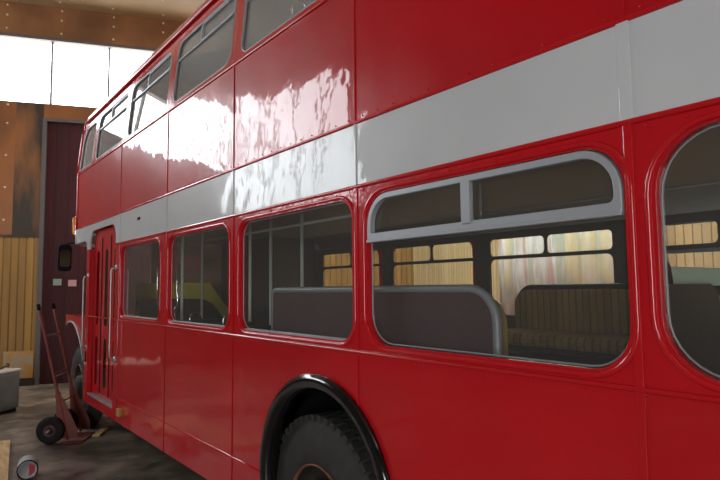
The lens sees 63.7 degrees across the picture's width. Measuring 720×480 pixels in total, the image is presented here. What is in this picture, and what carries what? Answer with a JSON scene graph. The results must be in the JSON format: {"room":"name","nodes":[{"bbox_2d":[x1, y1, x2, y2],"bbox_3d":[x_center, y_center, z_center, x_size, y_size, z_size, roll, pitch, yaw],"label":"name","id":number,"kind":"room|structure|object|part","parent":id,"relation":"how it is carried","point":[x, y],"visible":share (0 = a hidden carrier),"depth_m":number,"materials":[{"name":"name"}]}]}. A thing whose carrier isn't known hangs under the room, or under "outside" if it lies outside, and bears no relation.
{"room":"bus garage","nodes":[
{"label":"bus garage","id":0,"kind":"room"},
{"bbox_2d":[0,100,43,378],"bbox_3d":[-6.408,0.031,10.671,0.960,5.220,0.200,1,-5,-18],"label":"wall","id":1,"kind":"structure","parent":0,"point":[18,255],"depth_m":10.65,"materials":[{"name":"brown wood"}]},
{"bbox_2d":[3,351,33,377],"bbox_3d":[-6.159,2.247,10.449,0.480,0.480,0.010,1,-5,-18],"label":"sheet","id":2,"kind":"object","parent":1,"relation":"attached to","point":[17,359],"visible":0.79,"depth_m":10.46,"materials":[{"name":"orange metal"}]},
{"bbox_2d":[34,121,47,384],"bbox_3d":[-5.922,0.176,10.802,0.070,4.940,0.220,1,-5,-18],"label":"trim","id":3,"kind":"structure","parent":1,"relation":"attached to","point":[45,123],"depth_m":10.71,"materials":[{"name":"grey"}]},
{"bbox_2d":[50,42,53,103],"bbox_3d":[-5.898,-3.186,11.106,0.030,1.250,0.100,1,-5,-18],"label":"trim","id":4,"kind":"structure","parent":1,"relation":"attached to","point":[52,43],"depth_m":11.08,"materials":[{"name":"grey"}]},
{"bbox_2d":[43,118,85,124],"bbox_3d":[-4.090,-2.230,11.582,3.970,0.060,0.230,1,-5,-18],"label":"trim","id":5,"kind":"structure","parent":1,"relation":"attached to","point":[54,120],"depth_m":11.00,"materials":[{"name":"grey metal"}]},
{"bbox_2d":[2,2,163,220],"bbox_3d":[-5.609,-2.546,9.185,13.844,4.142,3.521,1,-5,-18],"label":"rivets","id":6,"kind":"structure","parent":1,"relation":"attached to","point":[7,14],"depth_m":11.09,"materials":[{"name":"beige"}]},
{"bbox_2d":[44,104,97,120],"bbox_3d":[-4.092,-2.393,11.612,3.960,0.290,0.200,1,-5,-18],"label":"lintel","id":7,"kind":"object","parent":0,"point":[56,111],"visible":0.29,"depth_m":11.05,"materials":[{"name":"brown wood"}]},
{"bbox_2d":[107,48,110,98],"bbox_3d":[-4.940,-3.172,11.409,0.030,1.250,0.100,1,-5,-18],"label":"trim","id":8,"kind":"structure","parent":7,"relation":"attached to","point":[109,49],"depth_m":11.38,"materials":[{"name":"grey"}]},
{"bbox_2d":[0,32,156,51],"bbox_3d":[-4.998,-3.806,11.323,12.900,0.060,0.070,1,-5,-18],"label":"trim","id":9,"kind":"structure","parent":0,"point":[2,34],"depth_m":11.16,"materials":[{"name":"grey"}]},
{"bbox_2d":[0,0,183,53],"bbox_3d":[-5.034,-4.121,11.449,12.900,0.650,0.220,1,-5,-18],"label":"beam","id":10,"kind":"structure","parent":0,"point":[23,18],"depth_m":11.24,"materials":[{"name":"brown metal"}]},
{"bbox_2d":[0,383,206,479],"bbox_3d":[-2.288,2.037,2.493,13.500,0.200,18.100,1,-5,-18],"label":"floor","id":11,"kind":"structure","parent":0,"point":[118,453],"depth_m":6.13,"materials":[{"name":"concrete"}]},
{"bbox_2d":[0,440,9,479],"bbox_3d":[-3.696,2.187,5.579,0.549,0.035,1.896,2,-5,-30],"label":"wooden board","id":12,"kind":"object","parent":11,"relation":"on","point":[4,445],"visible":1,"depth_m":5.80,"materials":[{"name":"brown wood"}]},
{"bbox_2d":[0,368,21,414],"bbox_3d":[-5.285,2.104,7.827,0.636,0.600,1.116,-2,-5,13],"label":"box","id":13,"kind":"object","parent":11,"relation":"on","point":[9,377],"visible":0.97,"depth_m":8.11,"materials":[{"name":"grey metal"}]},
{"bbox_3d":[-4.979,2.075,7.757,0.008,0.400,0.900,-2,-5,13],"label":"door","id":14,"kind":"part","parent":13,"relation":"part of","materials":[{"name":"grey metal"}]},
{"bbox_2d":[0,368,21,373],"bbox_3d":[-5.288,1.820,7.850,0.636,0.030,1.116,-2,-5,13],"label":"countertop","id":15,"kind":"structure","parent":13,"relation":"on","point":[6,370],"depth_m":8.19,"materials":[{"name":"beige"}]},
{"bbox_2d":[0,363,9,369],"bbox_3d":[-5.032,1.786,8.173,0.073,0.072,0.330,0,-5,-5],"label":"spanner","id":16,"kind":"object","parent":15,"relation":"on","point":[7,365],"visible":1,"depth_m":8.22,"materials":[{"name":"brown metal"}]},
{"bbox_2d":[16,455,38,479],"bbox_3d":[-3.056,2.088,5.334,0.176,0.176,0.210,2,-5,-29],"label":"tin","id":17,"kind":"object","parent":11,"relation":"on","point":[27,467],"visible":1,"depth_m":5.26,"materials":[{"name":"grey metal"}]},
{"bbox_3d":[-3.012,2.082,5.254,0.154,0.154,0.006,2,-5,-29],"label":"lid","id":18,"kind":"part","parent":17,"relation":"part of","materials":[{"name":"silver metal"}]},
{"bbox_2d":[36,303,94,443],"bbox_3d":[-3.411,1.514,6.742,0.528,1.556,0.620,0,-5,-6],"label":"hand truck","id":19,"kind":"object","parent":11,"relation":"on","point":[66,422],"visible":1,"depth_m":6.54,"materials":[{"name":"red paint"}]},
{"bbox_3d":[-3.465,1.492,6.546,0.374,1.517,0.034,1,-5,-16],"label":"rail","id":20,"kind":"part","parent":19,"relation":"part of","materials":[{"name":"red metal"}]},
{"bbox_3d":[-3.313,1.945,6.550,0.250,0.566,0.027,0,-5,-11],"label":"plate","id":21,"kind":"part","parent":19,"relation":"part of","materials":[{"name":"red paint"}]},
{"bbox_3d":[-3.507,1.525,6.942,0.374,1.517,0.034,1,-5,-16],"label":"rail","id":22,"kind":"part","parent":19,"relation":"part of","materials":[{"name":"red metal"}]},
{"bbox_3d":[-3.258,2.281,6.695,0.240,0.010,0.460,0,-5,-6],"label":"toe plate","id":23,"kind":"part","parent":19,"relation":"part of","materials":[{"name":"red paint"}]},
{"bbox_3d":[-3.355,1.978,6.946,0.250,0.566,0.027,0,-5,-11],"label":"plate","id":24,"kind":"part","parent":19,"relation":"part of","materials":[{"name":"red paint"}]},
{"bbox_2d":[92,427,108,436],"bbox_3d":[-3.101,2.296,6.938,0.085,0.022,0.358,0,-5,-7],"label":"wood offcut","id":25,"kind":"object","parent":11,"relation":"on","point":[101,431],"visible":1,"depth_m":6.87,"materials":[{"name":"brown wood"}]},
{"bbox_2d":[57,0,719,479],"bbox_3d":[-0.251,0.043,5.033,2.695,4.141,9.291,3,-6,-37],"label":"bus","id":26,"kind":"object","parent":11,"relation":"on","point":[270,139],"visible":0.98,"depth_m":2.82,"materials":[{"name":"red paint"}]},
{"bbox_2d":[57,244,71,270],"bbox_3d":[-3.983,0.242,7.819,0.173,0.360,0.057,3,-6,-37],"label":"mirror","id":27,"kind":"object","parent":26,"relation":"attached to","point":[64,253],"depth_m":7.80,"materials":[{"name":"black mirror"}]},
{"bbox_2d":[60,250,69,266],"bbox_3d":[-3.966,0.251,7.801,0.124,0.220,0.005,4,-6,-43],"label":"mirror glass","id":28,"kind":"object","parent":26,"relation":"attached to","point":[64,254],"depth_m":7.80,"materials":[{"name":"black"}]},
{"bbox_2d":[72,217,74,233],"bbox_3d":[-3.786,-0.188,7.681,0.048,0.230,0.048,3,-6,-37],"label":"lamp","id":29,"kind":"object","parent":26,"relation":"attached to","point":[73,220],"depth_m":7.66,"materials":[{"name":"orange plastic"}]},
{"bbox_3d":[-3.616,1.249,7.365,0.018,0.529,1.100,3,-6,-37],"label":"wing panel","id":30,"kind":"part","parent":26,"relation":"part of","materials":[{"name":"red paint"}]},
{"bbox_3d":[-3.411,-0.516,7.215,0.018,0.706,0.758,3,-6,-37],"label":"panel","id":31,"kind":"part","parent":26,"relation":"part of","materials":[{"name":"red paint"}]},
{"bbox_3d":[-3.245,0.846,6.840,0.066,0.904,0.064,3,-6,-37],"label":"grab rail","id":32,"kind":"part","parent":26,"relation":"part of","materials":[{"name":"silver metal"}]},
{"bbox_3d":[-3.408,-1.174,7.327,0.059,0.540,0.640,3,-6,-37],"label":"pane","id":33,"kind":"part","parent":26,"relation":"part of","materials":[{"name":"clear glass"}]},
{"bbox_3d":[-2.876,-0.419,8.497,2.453,0.707,0.631,3,-6,-37],"label":"panel","id":34,"kind":"part","parent":26,"relation":"part of","materials":[{"name":"red paint"}]},
{"bbox_3d":[-3.041,1.388,6.686,0.004,0.550,0.124,3,-6,-37],"label":"pane","id":35,"kind":"part","parent":26,"relation":"part of","materials":[{"name":"clear glass"}]},
{"bbox_3d":[-3.051,0.556,6.754,0.004,0.860,0.124,3,-6,-37],"label":"pane","id":36,"kind":"part","parent":26,"relation":"part of","materials":[{"name":"clear glass"}]},
{"bbox_3d":[-3.037,-0.051,6.695,0.018,0.309,1.968,3,-6,-37],"label":"band panel","id":37,"kind":"part","parent":26,"relation":"part of","materials":[{"name":"white paint"}]},
{"bbox_3d":[-2.842,1.803,6.329,0.030,0.098,1.120,3,-6,-37],"label":"door sill","id":38,"kind":"part","parent":26,"relation":"part of","materials":[{"name":"red paint"}]},
{"bbox_3d":[-2.811,0.801,6.444,0.030,1.883,1.120,3,-6,-37],"label":"folding door","id":39,"kind":"part","parent":26,"relation":"part of","materials":[{"name":"red paint"}]},
{"bbox_3d":[-2.814,1.362,6.391,0.004,0.550,0.124,3,-6,-37],"label":"pane","id":40,"kind":"part","parent":26,"relation":"part of","materials":[{"name":"clear glass"}]},
{"bbox_3d":[-2.823,0.530,6.459,0.004,0.860,0.124,3,-6,-37],"label":"pane","id":41,"kind":"part","parent":26,"relation":"part of","materials":[{"name":"clear glass"}]},
{"bbox_3d":[-2.812,-0.586,6.436,0.018,0.706,1.208,3,-6,-37],"label":"panel","id":42,"kind":"part","parent":26,"relation":"part of","materials":[{"name":"red paint"}]},
{"bbox_3d":[-2.759,-1.250,6.485,0.059,0.540,1.190,3,-6,-37],"label":"pane","id":43,"kind":"part","parent":26,"relation":"part of","materials":[{"name":"clear glass"}]},
{"bbox_3d":[-2.870,0.029,8.460,2.453,0.184,0.631,3,-6,-37],"label":"band panel","id":44,"kind":"part","parent":26,"relation":"part of","materials":[{"name":"white paint"}]},
{"bbox_3d":[-2.511,0.746,5.889,0.066,0.994,0.064,3,-6,-37],"label":"grab rail","id":45,"kind":"part","parent":26,"relation":"part of","materials":[{"name":"silver metal"}]},
{"bbox_3d":[-2.586,1.335,6.096,0.004,0.550,0.124,3,-6,-37],"label":"pane","id":46,"kind":"part","parent":26,"relation":"part of","materials":[{"name":"clear glass"}]},
{"bbox_3d":[-2.755,-1.432,6.505,0.032,0.155,1.150,3,-6,-37],"label":"vent frame","id":47,"kind":"part","parent":26,"relation":"part of","materials":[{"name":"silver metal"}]},
{"bbox_3d":[-2.596,0.503,6.164,0.004,0.860,0.124,3,-6,-37],"label":"pane","id":48,"kind":"part","parent":26,"relation":"part of","materials":[{"name":"clear glass"}]},
{"bbox_2d":[115,408,122,416],"bbox_3d":[-2.321,1.662,5.592,0.050,0.070,0.080,3,-6,-37],"label":"lamp","id":49,"kind":"object","parent":26,"relation":"attached to","point":[119,411],"depth_m":5.57,"materials":[{"name":"orange plastic"}]},
{"bbox_3d":[-1.996,1.635,5.225,0.018,0.234,1.377,3,-6,-37],"label":"skirt panel","id":50,"kind":"part","parent":26,"relation":"part of","materials":[{"name":"red paint"}]},
{"bbox_3d":[-2.002,1.135,5.265,0.018,0.762,1.377,3,-6,-37],"label":"panel","id":51,"kind":"part","parent":26,"relation":"part of","materials":[{"name":"red paint"}]},
{"bbox_3d":[-2.017,-0.171,5.371,0.018,0.307,1.377,3,-6,-37],"label":"band panel","id":52,"kind":"part","parent":26,"relation":"part of","materials":[{"name":"white paint"}]},
{"bbox_3d":[-2.023,-0.679,5.412,0.018,0.706,1.377,3,-6,-37],"label":"panel","id":53,"kind":"part","parent":26,"relation":"part of","materials":[{"name":"red paint"}]},
{"bbox_3d":[-1.968,-1.524,5.483,0.032,0.155,1.115,3,-6,-37],"label":"vent frame","id":54,"kind":"part","parent":26,"relation":"part of","materials":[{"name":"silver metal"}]},
{"bbox_3d":[-2.018,1.169,7.167,1.500,1.280,0.050,3,-6,-37],"label":"stair panel","id":55,"kind":"part","parent":26,"relation":"part of","materials":[{"name":"yellow"}]},
{"bbox_3d":[-2.026,1.255,7.107,1.320,1.100,0.018,3,-6,-37],"label":"stair panel","id":56,"kind":"part","parent":26,"relation":"part of","materials":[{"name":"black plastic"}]},
{"bbox_3d":[-1.500,1.457,4.572,0.012,0.012,3.042,3,-6,-37],"label":"skirt moulding","id":57,"kind":"part","parent":26,"relation":"part of","materials":[{"name":"red paint"}]},
{"bbox_3d":[-1.333,0.656,4.710,0.120,0.149,0.020,3,-6,-37],"label":"seat handle","id":58,"kind":"part","parent":26,"relation":"part of","materials":[{"name":"silver metal"}]},
{"bbox_3d":[-1.190,1.540,4.179,0.018,0.234,1.264,3,-6,-37],"label":"skirt panel","id":59,"kind":"part","parent":26,"relation":"part of","materials":[{"name":"red paint"}]},
{"bbox_3d":[-1.196,1.041,4.219,0.018,0.762,1.264,3,-6,-37],"label":"panel","id":60,"kind":"part","parent":26,"relation":"part of","materials":[{"name":"red paint"}]},
{"bbox_3d":[-1.519,1.029,5.324,0.620,0.590,0.050,3,-6,-37],"label":"seat","id":61,"kind":"part","parent":26,"relation":"part of","materials":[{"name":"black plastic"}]},
{"bbox_3d":[-1.212,-0.265,4.325,0.018,0.307,1.264,3,-6,-37],"label":"band panel","id":62,"kind":"part","parent":26,"relation":"part of","materials":[{"name":"white paint"}]},
{"bbox_3d":[-1.218,-0.773,4.367,0.018,0.706,1.264,3,-6,-37],"label":"panel","id":63,"kind":"part","parent":26,"relation":"part of","materials":[{"name":"red paint"}]},
{"bbox_3d":[-1.067,-1.154,4.180,0.020,0.036,8.460,3,-6,-37],"label":"sill moulding","id":64,"kind":"part","parent":26,"relation":"part of","materials":[{"name":"red paint"}]},
{"bbox_3d":[-1.186,-1.615,4.468,0.032,0.155,1.085,3,-6,-37],"label":"vent frame","id":65,"kind":"part","parent":26,"relation":"part of","materials":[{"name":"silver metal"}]},
{"bbox_3d":[-0.943,0.611,4.204,0.120,0.149,0.020,3,-6,-37],"label":"seat handle","id":66,"kind":"part","parent":26,"relation":"part of","materials":[{"name":"silver metal"}]},
{"bbox_3d":[-1.142,0.985,4.834,0.620,0.590,0.050,3,-6,-37],"label":"seat","id":67,"kind":"part","parent":26,"relation":"part of","materials":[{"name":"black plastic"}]},
{"bbox_3d":[-0.678,1.480,3.514,0.018,0.234,0.412,3,-6,-37],"label":"skirt panel","id":68,"kind":"part","parent":26,"relation":"part of","materials":[{"name":"red paint"}]},
{"bbox_3d":[-0.752,0.939,4.328,0.620,0.590,0.050,3,-6,-37],"label":"seat","id":69,"kind":"part","parent":26,"relation":"part of","materials":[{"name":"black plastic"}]},
{"bbox_3d":[-0.853,-0.085,5.235,0.024,0.024,2.700,3,-6,-37],"label":"ceiling rail","id":70,"kind":"part","parent":26,"relation":"part of","materials":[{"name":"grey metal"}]},
{"bbox_3d":[-0.426,-0.866,3.339,0.018,0.706,1.331,3,-6,-37],"label":"panel","id":71,"kind":"part","parent":26,"relation":"part of","materials":[{"name":"red paint"}]},
{"bbox_3d":[-0.420,-0.358,3.298,0.018,0.307,1.331,3,-6,-37],"label":"band panel","id":72,"kind":"part","parent":26,"relation":"part of","materials":[{"name":"white paint"}]},
{"bbox_3d":[-0.405,0.948,3.192,0.018,0.762,1.331,3,-6,-37],"label":"panel","id":73,"kind":"part","parent":26,"relation":"part of","materials":[{"name":"red paint"}]},
{"bbox_3d":[-0.376,-1.432,3.598,0.120,0.149,0.020,3,-6,-37],"label":"seat handle","id":74,"kind":"part","parent":26,"relation":"part of","materials":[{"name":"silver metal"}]},
{"bbox_3d":[-0.180,1.080,2.928,0.136,0.803,1.188,3,-6,-37],"label":"wheel arch trim","id":75,"kind":"part","parent":26,"relation":"part of","materials":[{"name":"black"}]},
{"bbox_3d":[-1.029,-0.451,4.082,0.018,0.035,8.360,3,-6,-37],"label":"deck moulding","id":76,"kind":"part","parent":26,"relation":"part of","materials":[{"name":"red paint"}]},
{"bbox_3d":[-0.001,0.456,2.869,0.030,0.420,1.720,3,-6,-37],"label":"seat","id":77,"kind":"part","parent":26,"relation":"part of","materials":[{"name":"grey fabric"}]},
{"bbox_3d":[-0.004,0.442,2.868,0.036,0.428,1.756,3,-6,-37],"label":"seat trim","id":78,"kind":"part","parent":26,"relation":"part of","materials":[{"name":"silver metal"}]},
{"bbox_3d":[-0.849,0.625,3.776,0.018,0.035,7.810,3,-6,-37],"label":"waist moulding","id":79,"kind":"part","parent":26,"relation":"part of","materials":[{"name":"red paint"}]},
{"bbox_3d":[-0.502,-0.187,3.376,0.020,0.036,6.640,3,-6,-37],"label":"cantrail moulding","id":80,"kind":"part","parent":26,"relation":"part of","materials":[{"name":"red paint"}]},
{"bbox_3d":[0.383,-0.961,2.289,0.018,0.706,1.321,3,-6,-37],"label":"panel","id":81,"kind":"part","parent":26,"relation":"part of","materials":[{"name":"red paint"}]},
{"bbox_3d":[0.389,-0.453,2.248,0.018,0.307,1.321,3,-6,-37],"label":"band panel","id":82,"kind":"part","parent":26,"relation":"part of","materials":[{"name":"white paint"}]},
{"bbox_2d":[366,151,624,242],"bbox_3d":[0.408,-0.138,2.197,0.036,0.218,1.213,3,-6,-37],"label":"vent","id":83,"kind":"object","parent":26,"relation":"attached to","point":[613,162],"depth_m":2.07,"materials":[{"name":"grey metal"}]},
{"bbox_3d":[0.404,0.853,2.142,0.018,0.762,1.321,3,-6,-37],"label":"panel","id":84,"kind":"part","parent":26,"relation":"part of","materials":[{"name":"red paint"}]},
{"bbox_3d":[0.043,0.465,2.902,0.078,0.385,1.660,3,-6,-37],"label":"backrest","id":85,"kind":"part","parent":26,"relation":"part of","materials":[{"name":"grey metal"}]},
{"bbox_2d":[508,328,629,354],"bbox_3d":[1.539,0.690,3.946,0.448,0.090,1.520,3,-6,-37],"label":"cushion","id":86,"kind":"object","parent":26,"relation":"on","point":[571,340],"depth_m":3.91,"materials":[{"name":"brown fabric"}]},
{"bbox_3d":[1.748,0.544,4.119,0.078,0.385,1.520,3,-6,-37],"label":"backrest","id":87,"kind":"part","parent":26,"relation":"part of","materials":[{"name":"brown fabric"}]},
{"bbox_3d":[1.794,0.525,4.157,0.036,0.428,1.616,3,-6,-37],"label":"seat trim","id":88,"kind":"part","parent":26,"relation":"part of","materials":[{"name":"black plastic"}]},
{"bbox_3d":[1.792,0.539,4.154,0.030,0.420,1.580,3,-6,-37],"label":"seat","id":89,"kind":"part","parent":26,"relation":"part of","materials":[{"name":"grey fabric"}]},
{"bbox_3d":[1.183,-1.055,1.250,0.018,0.706,1.302,3,-6,-37],"label":"panel","id":90,"kind":"part","parent":26,"relation":"part of","materials":[{"name":"red paint"}]},
{"bbox_3d":[1.067,0.130,2.038,0.120,0.149,0.020,3,-6,-37],"label":"seat handle","id":91,"kind":"part","parent":26,"relation":"part of","materials":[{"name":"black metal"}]},
{"bbox_3d":[1.189,-0.547,1.209,0.018,0.307,1.302,3,-6,-37],"label":"band panel","id":92,"kind":"part","parent":26,"relation":"part of","materials":[{"name":"white paint"}]},
{"bbox_3d":[1.204,0.759,1.103,0.018,0.762,1.302,3,-6,-37],"label":"panel","id":93,"kind":"part","parent":26,"relation":"part of","materials":[{"name":"red paint"}]},
{"bbox_2d":[663,220,719,253],"bbox_3d":[2.329,-0.041,3.667,0.036,0.218,1.213,3,-6,-37],"label":"vent","id":94,"kind":"object","parent":26,"relation":"attached to","point":[718,248],"depth_m":3.82,"materials":[{"name":"glass"}]},
{"bbox_3d":[1.762,0.169,2.651,1.770,0.075,0.030,3,-6,-37],"label":"screen rail","id":95,"kind":"part","parent":26,"relation":"part of","materials":[{"name":"grey metal"}]},
{"bbox_3d":[1.204,0.506,2.115,0.480,0.690,0.050,3,-6,-37],"label":"seat","id":96,"kind":"part","parent":26,"relation":"part of","materials":[{"name":"grey fabric"}]},
{"bbox_2d":[3,0,205,21],"bbox_3d":[-2.183,-5.255,3.145,6.300,0.200,18.100,1,-5,-18],"label":"ceiling","id":97,"kind":"structure","parent":0,"point":[173,10],"depth_m":11.13,"materials":[{"name":"brown wood"}]},
{"bbox_2d":[324,247,413,285],"bbox_3d":[-0.507,0.113,12.537,3.500,5.220,0.200,1,-5,-18],"label":"wall","id":98,"kind":"structure","parent":0,"point":[403,274],"depth_m":12.63,"materials":[{"name":"beige wood"}]},
{"bbox_2d":[39,122,149,384],"bbox_3d":[-4.029,0.232,11.398,3.900,4.880,0.080,1,-5,-18],"label":"door","id":99,"kind":"structure","parent":98,"relation":"in","point":[63,139],"depth_m":10.91,"materials":[{"name":"red metal"}]},
{"bbox_2d":[53,279,61,284],"bbox_3d":[-5.634,0.784,10.792,0.140,0.120,0.014,1,-5,-18],"label":"sticker","id":100,"kind":"object","parent":99,"relation":"attached to","point":[55,281],"visible":1,"depth_m":10.79,"materials":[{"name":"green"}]},
{"bbox_2d":[68,280,76,285],"bbox_3d":[-5.390,0.807,10.867,0.140,0.120,0.014,1,-5,-18],"label":"sticker","id":101,"kind":"object","parent":99,"relation":"attached to","point":[70,282],"visible":1,"depth_m":10.86,"materials":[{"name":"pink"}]},
{"bbox_2d":[413,222,719,303],"bbox_3d":[3.914,-1.524,4.763,0.200,7.120,17.500,1,-5,-18],"label":"wall","id":102,"kind":"structure","parent":0,"point":[450,273],"depth_m":9.69,"materials":[{"name":"beige wood"}]},
{"bbox_2d":[498,230,613,314],"bbox_3d":[2.726,0.475,7.769,0.076,1.850,3.253,1,-5,-18],"label":"curtain","id":103,"kind":"object","parent":102,"relation":"hanging from","point":[514,274],"visible":0.23,"depth_m":7.92,"materials":[{"name":"fabric"}]},
{"bbox_3d":[-8.987,1.241,9.750,4.279,2.720,1.716,3,-6,-37],"label":"wall","id":104,"kind":"structure","parent":0,"visible":0},
{"bbox_2d":[0,234,39,236],"bbox_3d":[-8.512,-0.107,9.899,5.440,0.040,0.020,1,-5,-18],"label":"trim","id":105,"kind":"structure","parent":104,"relation":"attached to","point":[1,235],"depth_m":10.61,"materials":[{"name":"brown wood"}]},
{"bbox_2d":[19,378,34,385],"bbox_3d":[-8.479,2.528,9.680,5.440,0.130,0.030,1,-5,-18],"label":"baseboard","id":106,"kind":"structure","parent":104,"relation":"attached to","point":[25,381],"depth_m":10.45,"materials":[{"name":"black"}]}
]}

